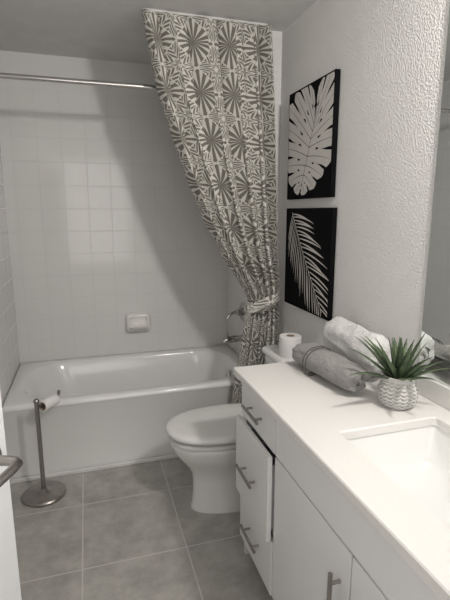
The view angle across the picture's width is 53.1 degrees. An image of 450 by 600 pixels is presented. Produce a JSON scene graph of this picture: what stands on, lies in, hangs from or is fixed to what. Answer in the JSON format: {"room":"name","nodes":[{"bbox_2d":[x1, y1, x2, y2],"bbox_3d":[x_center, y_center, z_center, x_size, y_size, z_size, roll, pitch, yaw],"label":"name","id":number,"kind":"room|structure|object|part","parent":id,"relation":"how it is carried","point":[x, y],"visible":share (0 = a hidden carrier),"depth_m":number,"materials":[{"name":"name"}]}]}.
{"room":"bathroom","nodes":[
{"label":"bathroom","id":0,"kind":"room"},
{"bbox_2d":[0,148,19,405],"bbox_3d":[-1.390,-0.264,2.664,0.100,2.495,0.790,-3,12,-17],"label":"wall","id":1,"kind":"structure","parent":0,"point":[9,346],"depth_m":2.84,"materials":[{"name":"tile"}]},
{"bbox_2d":[0,73,156,90],"bbox_3d":[-0.511,-1.156,2.428,1.544,0.068,0.068,-3,12,-17],"label":"shower rod","id":2,"kind":"object","parent":1,"relation":"attached to","point":[2,75],"visible":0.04,"depth_m":2.34,"materials":[{"name":"silver metal"}]},
{"bbox_2d":[10,454,177,483],"bbox_3d":[-0.483,0.980,2.748,1.517,0.022,0.017,-3,12,-17],"label":"trim","id":3,"kind":"structure","parent":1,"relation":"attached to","point":[113,465],"depth_m":2.65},
{"bbox_2d":[0,50,227,363],"bbox_3d":[-0.734,-0.392,3.318,1.545,2.495,0.100,-3,12,-17],"label":"wall","id":4,"kind":"structure","parent":0,"point":[105,222],"depth_m":3.18,"materials":[{"name":"tile"}]},
{"bbox_2d":[126,311,150,331],"bbox_3d":[-0.643,0.169,3.356,0.180,0.144,0.085,-3,12,-17],"label":"soap dish","id":5,"kind":"object","parent":4,"relation":"attached to","point":[135,321],"visible":1,"depth_m":3.35,"materials":[{"name":"ceramic"}]},
{"bbox_2d":[130,325,148,330],"bbox_3d":[-0.637,0.208,3.342,0.140,0.029,0.042,-3,12,-17],"label":"tray","id":6,"kind":"object","parent":5,"relation":"on","point":[132,327],"depth_m":3.34,"materials":[{"name":"ceramic"}]},
{"bbox_2d":[10,457,272,599],"bbox_3d":[-0.062,1.279,1.536,1.820,0.100,4.450,-3,12,-17],"label":"floor","id":7,"kind":"structure","parent":0,"point":[129,532],"depth_m":2.07,"materials":[{"name":"tile"}]},
{"bbox_2d":[22,390,65,507],"bbox_3d":[-0.981,0.778,2.395,0.224,0.554,0.257,-3,12,-17],"label":"toilet paper stand","id":8,"kind":"object","parent":7,"relation":"on","point":[44,493],"visible":1,"depth_m":2.38,"materials":[{"name":"silver metal"}]},
{"bbox_2d":[39,394,59,411],"bbox_3d":[-0.946,0.552,2.421,0.058,0.058,0.105,4,12,19],"label":"toilet paper roll","id":9,"kind":"object","parent":8,"relation":"hanging from","point":[49,402],"visible":0.94,"depth_m":2.40,"materials":[{"name":"paper"}]},
{"bbox_3d":[-0.946,0.530,2.416,0.018,0.037,0.179,4,12,19],"label":"holder arm","id":10,"kind":"part","parent":8,"relation":"part of","materials":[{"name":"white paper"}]},
{"bbox_2d":[2,345,238,479],"bbox_3d":[-0.602,0.695,3.091,1.539,0.450,0.796,-3,12,-17],"label":"bathtub","id":11,"kind":"object","parent":7,"relation":"on","point":[115,408],"visible":0.8,"depth_m":2.74,"materials":[{"name":"ceramic"}]},
{"bbox_3d":[0.023,0.544,3.257,0.020,0.072,0.072,-3,12,-17],"label":"overflow plate","id":12,"kind":"part","parent":11,"relation":"part of","materials":[{"name":"silver metal"}]},
{"bbox_2d":[165,344,294,513],"bbox_3d":[0.088,0.682,2.340,0.790,0.762,0.456,-3,12,-17],"label":"toilet","id":13,"kind":"object","parent":7,"relation":"on","point":[203,438],"visible":0.53,"depth_m":2.25,"materials":[{"name":"ceramic"}]},
{"bbox_3d":[-0.028,0.666,2.301,0.531,0.022,0.368,-3,12,-17],"label":"seat","id":14,"kind":"part","parent":13,"relation":"part of","materials":[{"name":"plastic"}]},
{"bbox_3d":[-0.027,0.627,2.293,0.550,0.040,0.386,-3,12,-17],"label":"lid","id":15,"kind":"part","parent":13,"relation":"part of","materials":[{"name":"plastic"}]},
{"bbox_3d":[0.369,0.484,2.389,0.193,0.317,0.430,-3,12,-17],"label":"tank","id":16,"kind":"part","parent":13,"relation":"part of","materials":[{"name":"ceramic"}]},
{"bbox_3d":[0.365,0.309,2.353,0.210,0.035,0.456,-3,12,-17],"label":"tank lid","id":17,"kind":"part","parent":13,"relation":"part of","materials":[{"name":"ceramic"}]},
{"bbox_2d":[279,333,300,358],"bbox_3d":[0.340,0.238,2.347,0.114,0.108,0.114,-3,12,-17],"label":"toilet paper roll","id":18,"kind":"object","parent":13,"relation":"on","point":[287,341],"visible":0.85,"depth_m":2.30,"materials":[{"name":"paper"}]},
{"bbox_2d":[235,384,440,599],"bbox_3d":[0.552,0.874,1.179,0.595,0.832,1.768,-3,12,-17],"label":"vanity cabinet","id":19,"kind":"object","parent":7,"relation":"on","point":[305,539],"visible":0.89,"depth_m":1.38,"materials":[{"name":"white wood"}]},
{"bbox_3d":[0.081,0.678,1.740,0.037,0.012,0.160,-3,12,-17],"label":"handle","id":20,"kind":"part","parent":19,"relation":"part of","materials":[{"name":"silver metal"}]},
{"bbox_3d":[0.100,0.950,1.799,0.037,0.012,0.160,-3,12,-17],"label":"handle","id":21,"kind":"part","parent":19,"relation":"part of","materials":[{"name":"silver metal"}]},
{"bbox_3d":[0.104,0.430,1.699,0.037,0.012,0.160,-3,12,-17],"label":"handle","id":22,"kind":"part","parent":19,"relation":"part of","materials":[{"name":"silver metal"}]},
{"bbox_3d":[0.106,0.675,1.749,0.018,0.333,0.347,-3,12,-17],"label":"drawer","id":23,"kind":"part","parent":19,"relation":"part of","materials":[{"name":"white wood"}]},
{"bbox_3d":[0.125,0.953,1.809,0.018,0.225,0.347,-3,12,-17],"label":"drawer","id":24,"kind":"part","parent":19,"relation":"part of","materials":[{"name":"white wood"}]},
{"bbox_3d":[0.129,0.429,1.708,0.018,0.150,0.347,-3,12,-17],"label":"drawer","id":25,"kind":"part","parent":19,"relation":"part of","materials":[{"name":"white wood"}]},
{"bbox_3d":[0.250,0.862,1.387,0.018,0.565,0.474,-3,12,-17],"label":"door","id":26,"kind":"part","parent":19,"relation":"part of","materials":[{"name":"white wood"}]},
{"bbox_3d":[0.282,0.782,1.173,0.037,0.165,0.012,-3,12,-17],"label":"handle","id":27,"kind":"part","parent":19,"relation":"part of","materials":[{"name":"silver metal"}]},
{"bbox_2d":[233,361,449,599],"bbox_3d":[0.569,0.446,1.107,0.561,0.028,1.822,-3,12,-17],"label":"countertop","id":28,"kind":"structure","parent":19,"relation":"on","point":[320,415],"depth_m":1.32,"materials":[{"name":"stone"}]},
{"bbox_2d":[292,342,371,391],"bbox_3d":[0.390,0.253,1.737,0.153,0.107,0.409,-3,12,-17],"label":"rolled towel","id":29,"kind":"object","parent":28,"relation":"on","point":[335,368],"visible":1,"depth_m":1.66,"materials":[{"name":"grey fabric"}]},
{"bbox_3d":[0.366,0.239,1.810,0.158,0.107,0.006,-8,14,-35],"label":"cord","id":30,"kind":"part","parent":29,"relation":"part of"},
{"bbox_3d":[0.373,0.242,1.792,0.158,0.107,0.006,-8,14,-35],"label":"cord","id":31,"kind":"part","parent":29,"relation":"part of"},
{"bbox_2d":[322,317,391,372],"bbox_3d":[0.535,0.174,1.836,0.142,0.156,0.393,-3,12,-17],"label":"rolled towel","id":32,"kind":"object","parent":28,"relation":"on","point":[339,334],"visible":0.86,"depth_m":1.76,"materials":[{"name":"white fabric"}]},
{"bbox_2d":[347,425,449,528],"bbox_3d":[0.588,0.526,1.114,0.385,0.132,0.634,-3,12,-17],"label":"sink","id":33,"kind":"object","parent":28,"relation":"in","point":[417,460],"visible":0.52,"depth_m":1.38,"materials":[{"name":"ceramic"}]},
{"bbox_2d":[349,334,449,409],"bbox_3d":[0.559,0.231,1.445,0.316,0.262,0.248,5,12,23],"label":"potted plant","id":34,"kind":"object","parent":28,"relation":"on","point":[397,388],"visible":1,"depth_m":1.45,"materials":[{"name":"green plant"}]},
{"bbox_3d":[0.575,0.299,1.498,0.130,0.110,0.131,-3,12,-17],"label":"plant pot","id":35,"kind":"part","parent":34,"relation":"part of","materials":[{"name":"white ceramic"}]},
{"bbox_3d":[0.321,0.549,1.092,0.018,0.148,0.954,-3,12,-17],"label":"drawer","id":36,"kind":"part","parent":19,"relation":"part of","materials":[{"name":"white wood"}]},
{"bbox_3d":[0.391,0.950,0.937,0.018,0.565,0.475,-3,12,-17],"label":"door","id":37,"kind":"part","parent":19,"relation":"part of","materials":[{"name":"white wood"}]},
{"bbox_2d":[0,0,316,64],"bbox_3d":[-0.062,-1.268,1.038,1.820,0.100,4.450,-3,12,-17],"label":"ceiling","id":38,"kind":"structure","parent":0,"point":[110,30],"depth_m":2.38,"materials":[{"name":"paint"}]},
{"bbox_2d":[144,8,267,25],"bbox_3d":[-0.087,-1.466,2.337,0.660,0.009,0.016,-3,12,-17],"label":"rail","id":39,"kind":"object","parent":38,"relation":"attached to","point":[155,10],"visible":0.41,"depth_m":2.33,"materials":[{"name":"metal"}]},
{"bbox_2d":[141,9,279,403],"bbox_3d":[-0.041,-0.373,2.544,0.780,2.216,0.126,-3,12,-17],"label":"shower curtain","id":40,"kind":"object","parent":39,"relation":"hanging from","point":[214,80],"visible":0.88,"depth_m":2.46,"materials":[{"name":"fabric"}]},
{"bbox_2d":[227,267,247,354],"bbox_3d":[0.218,-0.359,3.149,0.175,2.495,0.785,-3,12,-17],"label":"wall","id":41,"kind":"structure","parent":0,"point":[236,294],"depth_m":3.41,"materials":[{"name":"tile"}]},
{"bbox_2d":[222,334,242,343],"bbox_3d":[0.056,0.276,3.225,0.164,0.074,0.064,-3,12,-17],"label":"tub spout","id":42,"kind":"object","parent":41,"relation":"attached to","point":[235,338],"visible":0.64,"depth_m":3.21,"materials":[{"name":"silver metal"}]},
{"bbox_2d":[226,302,246,321],"bbox_3d":[0.069,0.089,3.193,0.136,0.144,0.144,-3,12,-17],"label":"shower valve","id":43,"kind":"object","parent":41,"relation":"attached to","point":[242,310],"visible":0.96,"depth_m":3.18,"materials":[{"name":"silver metal"}]},
{"bbox_3d":[0.048,0.107,3.182,0.086,0.059,0.026,-5,12,-26],"label":"valve lever","id":44,"kind":"part","parent":43,"relation":"part of","materials":[{"name":"silver metal"}]},
{"bbox_3d":[0.107,0.086,3.204,0.055,0.144,0.144,-3,12,-17],"label":"valve plate","id":45,"kind":"part","parent":43,"relation":"part of","materials":[{"name":"silver metal"}]},
{"bbox_2d":[272,31,281,243],"bbox_3d":[0.285,-0.283,2.764,0.077,2.495,0.004,-3,12,-17],"label":"trim","id":46,"kind":"structure","parent":41,"relation":"attached to","point":[276,35],"depth_m":2.59,"materials":[{"name":"paint"}]},
{"bbox_2d":[277,0,449,378],"bbox_3d":[0.890,0.038,1.119,0.100,2.495,3.565,-3,12,-17],"label":"wall","id":47,"kind":"structure","parent":0,"point":[390,55],"depth_m":1.79,"materials":[{"name":"paint"}]},
{"bbox_2d":[284,208,336,320],"bbox_3d":[0.434,-0.209,2.365,0.026,0.538,0.507,-3,12,-17],"label":"wall art","id":48,"kind":"object","parent":47,"relation":"attached to","point":[310,232],"visible":1,"depth_m":2.30,"materials":[{"name":"black fabric"}]},
{"bbox_2d":[287,69,340,199],"bbox_3d":[0.430,-0.793,2.264,0.026,0.552,0.480,-3,12,-17],"label":"wall art","id":49,"kind":"object","parent":47,"relation":"attached to","point":[314,108],"visible":1,"depth_m":2.20,"materials":[{"name":"black fabric"}]},
{"bbox_2d":[380,371,449,409],"bbox_3d":[0.830,0.382,1.175,0.018,0.070,1.820,-3,12,-17],"label":"backsplash","id":50,"kind":"structure","parent":47,"relation":"attached to","point":[435,391],"depth_m":1.52,"materials":[{"name":"stone"}]},
{"bbox_2d":[419,11,449,386],"bbox_3d":[0.890,-0.242,0.879,0.006,1.263,1.318,-3,12,-17],"label":"mirror","id":51,"kind":"object","parent":47,"relation":"attached to","point":[436,312],"visible":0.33,"depth_m":1.48,"materials":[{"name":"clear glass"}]},
{"bbox_3d":[-0.754,0.135,0.623,0.100,2.495,3.560,-3,12,-17],"label":"wall","id":52,"kind":"structure","parent":0,"visible":0},
{"bbox_2d":[0,392,22,599],"bbox_3d":[-0.532,0.342,0.719,0.116,2.028,0.699,1,11,5],"label":"door","id":53,"kind":"structure","parent":52,"relation":"in","point":[10,589],"depth_m":1.08,"materials":[{"name":"white wood"}]},
{"bbox_3d":[-0.493,0.370,0.972,0.081,0.064,0.148,1,11,5],"label":"handle","id":54,"kind":"part","parent":53,"relation":"part of","materials":[{"name":"silver metal"}]}
]}

